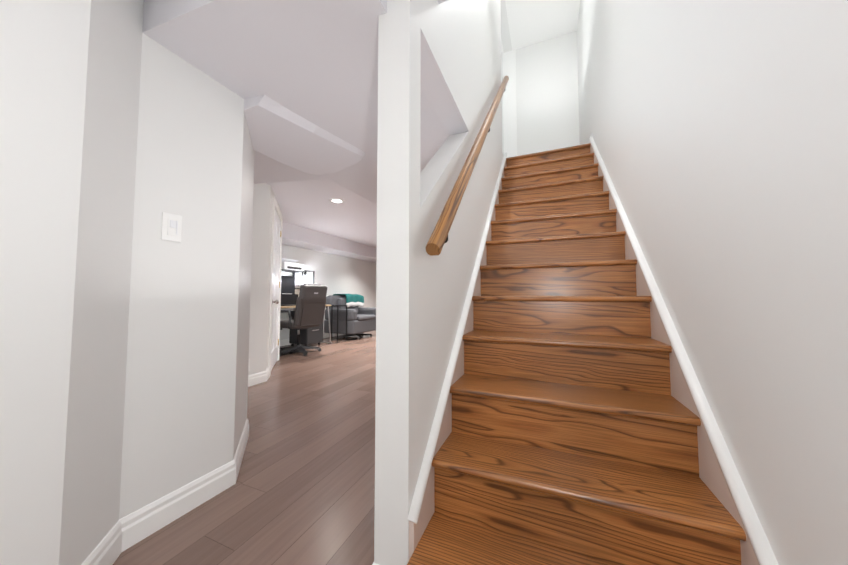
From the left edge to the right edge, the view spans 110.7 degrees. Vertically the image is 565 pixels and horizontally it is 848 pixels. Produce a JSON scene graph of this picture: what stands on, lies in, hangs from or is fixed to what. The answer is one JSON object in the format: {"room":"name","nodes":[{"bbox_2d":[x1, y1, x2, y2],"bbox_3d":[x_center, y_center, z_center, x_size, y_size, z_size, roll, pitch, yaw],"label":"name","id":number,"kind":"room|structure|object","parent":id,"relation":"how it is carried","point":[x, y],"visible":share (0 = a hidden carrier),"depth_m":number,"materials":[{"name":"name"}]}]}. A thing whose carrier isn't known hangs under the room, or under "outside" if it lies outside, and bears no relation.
{"room":"basement stairwell","nodes":[
{"label":"basement stairwell","id":0,"kind":"room"},
{"bbox_2d":[0,0,281,564],"bbox_3d":[-2.290,-0.125,2.094,3.330,2.300,4.339,-1,-3,23],"label":"wall","id":1,"kind":"structure","parent":0,"point":[131,342],"depth_m":1.00,"materials":[{"name":"white paint"}]},
{"bbox_2d":[161,212,181,241],"bbox_3d":[-1.056,-0.231,1.229,0.014,0.115,0.070,-1,-3,23],"label":"light switch","id":2,"kind":"object","parent":1,"relation":"attached to","point":[171,229],"visible":1,"depth_m":1.22,"materials":[{"name":"white paint"}]},
{"bbox_2d":[81,367,269,564],"bbox_3d":[-1.661,0.938,1.447,1.738,0.114,3.483,-1,-3,23],"label":"baseboard","id":3,"kind":"structure","parent":1,"relation":"attached to","point":[129,531],"depth_m":1.20,"materials":[{"name":"white paint"}]},
{"bbox_2d":[268,196,282,376],"bbox_3d":[-1.985,0.054,3.887,0.061,2.115,0.985,1,-3,-20],"label":"trim","id":4,"kind":"structure","parent":1,"relation":"attached to","point":[275,206],"depth_m":3.48,"materials":[{"name":"white paint"}]},
{"bbox_2d":[271,210,280,369],"bbox_3d":[-1.954,0.088,3.897,0.120,2.023,0.841,1,-3,-20],"label":"door leaf","id":5,"kind":"structure","parent":1,"relation":"in","point":[275,296],"depth_m":3.91,"materials":[{"name":"white paint"}]},
{"bbox_2d":[113,330,375,564],"bbox_3d":[-0.500,1.155,4.139,5.400,0.060,9.600,-1,-3,23],"label":"floor","id":6,"kind":"structure","parent":0,"point":[301,491],"depth_m":1.46,"materials":[{"name":"laminate"}]},
{"bbox_2d":[280,283,326,355],"bbox_3d":[-2.048,0.590,4.825,0.782,1.134,0.698,-2,-3,31],"label":"office chair","id":7,"kind":"object","parent":6,"relation":"on","point":[310,306],"visible":0.9,"depth_m":4.64,"materials":[{"name":"black leather"}]},
{"bbox_2d":[289,311,322,345],"bbox_3d":[-2.210,0.860,5.517,0.436,0.660,0.400,-1,-3,23],"label":"file cabinet","id":8,"kind":"object","parent":6,"relation":"on","point":[311,335],"visible":0.38,"depth_m":5.37,"materials":[{"name":"grey"}]},
{"bbox_2d":[281,269,332,343],"bbox_3d":[-2.345,0.462,5.310,0.660,1.424,1.360,-1,-3,23],"label":"desk","id":9,"kind":"object","parent":6,"relation":"on","point":[293,272],"visible":0.23,"depth_m":5.70,"materials":[{"name":"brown wood"}]},
{"bbox_2d":[281,275,297,305],"bbox_3d":[-2.442,0.139,5.171,0.420,0.533,0.600,-1,-3,23],"label":"monitor","id":10,"kind":"object","parent":9,"relation":"on","point":[289,298],"visible":0.33,"depth_m":5.28,"materials":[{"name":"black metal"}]},
{"bbox_2d":[282,258,303,270],"bbox_3d":[-2.506,-0.324,5.372,0.365,0.208,0.440,-1,-3,23],"label":"printer","id":11,"kind":"object","parent":9,"relation":"on","point":[289,264],"visible":0.54,"depth_m":5.30,"materials":[{"name":"white plastic"}]},
{"bbox_2d":[322,305,346,342],"bbox_3d":[-1.846,0.841,6.049,0.404,0.750,0.304,-1,-3,23],"label":"side table","id":12,"kind":"object","parent":6,"relation":"on","point":[337,306],"visible":0.73,"depth_m":6.08,"materials":[{"name":"black metal"}]},
{"bbox_2d":[324,294,375,337],"bbox_3d":[-1.631,0.751,6.723,0.838,0.994,1.020,-1,-3,23],"label":"armchair","id":13,"kind":"object","parent":6,"relation":"on","point":[361,319],"visible":0.96,"depth_m":6.41,"materials":[{"name":"grey fabric"}]},
{"bbox_2d":[407,143,745,564],"bbox_3d":[0.982,-0.171,2.297,0.792,2.412,3.476,-1,-3,23],"label":"stair","id":14,"kind":"structure","parent":6,"relation":"on","point":[572,439],"depth_m":1.07,"materials":[{"name":"brown wood"}]},
{"bbox_2d":[143,0,467,204],"bbox_3d":[0.253,-0.920,4.857,2.460,0.447,7.882,-1,-3,23],"label":"ceiling","id":15,"kind":"structure","parent":0,"point":[315,62],"depth_m":1.24,"materials":[{"name":"white paint"}]},
{"bbox_2d":[244,95,364,174],"bbox_3d":[-0.793,-0.944,1.971,0.800,0.115,0.910,-1,-3,23],"label":"bulkhead","id":16,"kind":"object","parent":15,"relation":"attached to","point":[282,134],"visible":0.71,"depth_m":1.85,"materials":[{"name":"white paint"}]},
{"bbox_2d":[267,179,376,247],"bbox_3d":[-1.064,-1.037,5.835,2.754,0.120,7.100,-1,-3,23],"label":"ceiling","id":17,"kind":"structure","parent":0,"point":[308,204],"depth_m":4.23,"materials":[{"name":"white paint"}]},
{"bbox_2d":[282,221,376,262],"bbox_3d":[-1.729,-0.781,7.098,0.549,0.270,5.260,-1,-3,23],"label":"bulkhead","id":18,"kind":"object","parent":17,"relation":"attached to","point":[293,235],"depth_m":5.91,"materials":[{"name":"white paint"}]},
{"bbox_2d":[329,198,343,202],"bbox_3d":[-1.144,-1.069,3.842,0.194,0.006,0.194,-1,-3,23],"label":"recessed light","id":19,"kind":"object","parent":17,"relation":"in","point":[337,200],"visible":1,"depth_m":3.82,"materials":[{"name":"white paint"}]},
{"bbox_2d":[280,244,376,339],"bbox_3d":[-2.872,0.023,5.182,0.120,2.300,9.600,-1,-3,23],"label":"wall","id":20,"kind":"structure","parent":0,"point":[336,274],"depth_m":6.85,"materials":[{"name":"white paint"}]},
{"bbox_2d":[374,0,502,564],"bbox_3d":[0.582,-1.182,2.606,0.115,4.460,3.543,-1,-3,23],"label":"wall","id":21,"kind":"structure","parent":0,"point":[421,293],"depth_m":0.96,"materials":[{"name":"white paint"}]},
{"bbox_2d":[407,153,506,559],"bbox_3d":[0.426,-0.215,2.001,0.026,2.471,2.406,-1,-3,23],"label":"skirt","id":22,"kind":"object","parent":21,"relation":"attached to","point":[422,510],"visible":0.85,"depth_m":1.14,"materials":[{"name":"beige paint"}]},
{"bbox_2d":[500,0,516,157],"bbox_3d":[0.994,-2.346,3.620,0.180,2.060,1.220,-1,-3,23],"label":"wall","id":23,"kind":"structure","parent":21,"relation":"attached to","point":[509,108],"depth_m":4.17,"materials":[{"name":"white paint"}]},
{"bbox_2d":[501,31,579,156],"bbox_3d":[0.545,-2.241,4.529,3.555,2.360,0.120,-1,-3,23],"label":"wall","id":24,"kind":"structure","parent":0,"point":[547,104],"depth_m":4.00,"materials":[{"name":"white paint"}]},
{"bbox_2d":[501,0,579,53],"bbox_3d":[-0.539,-3.487,2.139,3.675,0.100,5.470,-1,-3,23],"label":"ceiling","id":25,"kind":"structure","parent":0,"point":[530,22],"depth_m":3.74,"materials":[{"name":"white paint"}]},
{"bbox_2d":[577,0,847,564],"bbox_3d":[1.093,-1.292,1.353,0.140,4.560,5.470,-1,-3,23],"label":"wall","id":26,"kind":"structure","parent":0,"point":[718,129],"depth_m":0.68,"materials":[{"name":"white paint"}]},
{"bbox_2d":[589,137,778,564],"bbox_3d":[1.150,-0.232,1.656,0.026,2.471,2.486,-1,-3,23],"label":"skirt","id":27,"kind":"object","parent":26,"relation":"attached to","point":[720,477],"visible":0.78,"depth_m":0.89,"materials":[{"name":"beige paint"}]},
{"bbox_3d":[0.884,0.194,8.733,4.082,2.300,0.150,-1,-3,23],"label":"wall","id":28,"kind":"structure","parent":0,"visible":0},
{"bbox_2d":[280,333,343,345],"bbox_3d":[-2.005,1.206,7.035,0.014,0.114,5.111,-1,-3,23],"label":"baseboard","id":29,"kind":"structure","parent":28,"relation":"attached to","point":[284,342],"depth_m":5.61,"materials":[{"name":"white paint"}]},
{"bbox_3d":[0.399,-0.983,1.923,0.065,1.843,1.830,-1,-3,23],"label":"brackets","id":30,"kind":"object","parent":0,"visible":0},
{"bbox_2d":[426,76,508,255],"bbox_3d":[0.422,-1.064,1.909,0.048,0.048,2.876,-1,41,23],"label":"handrail","id":31,"kind":"object","parent":30,"relation":"attached to","point":[436,241],"visible":1,"depth_m":1.18,"materials":[{"name":"brown wood"}]}
]}

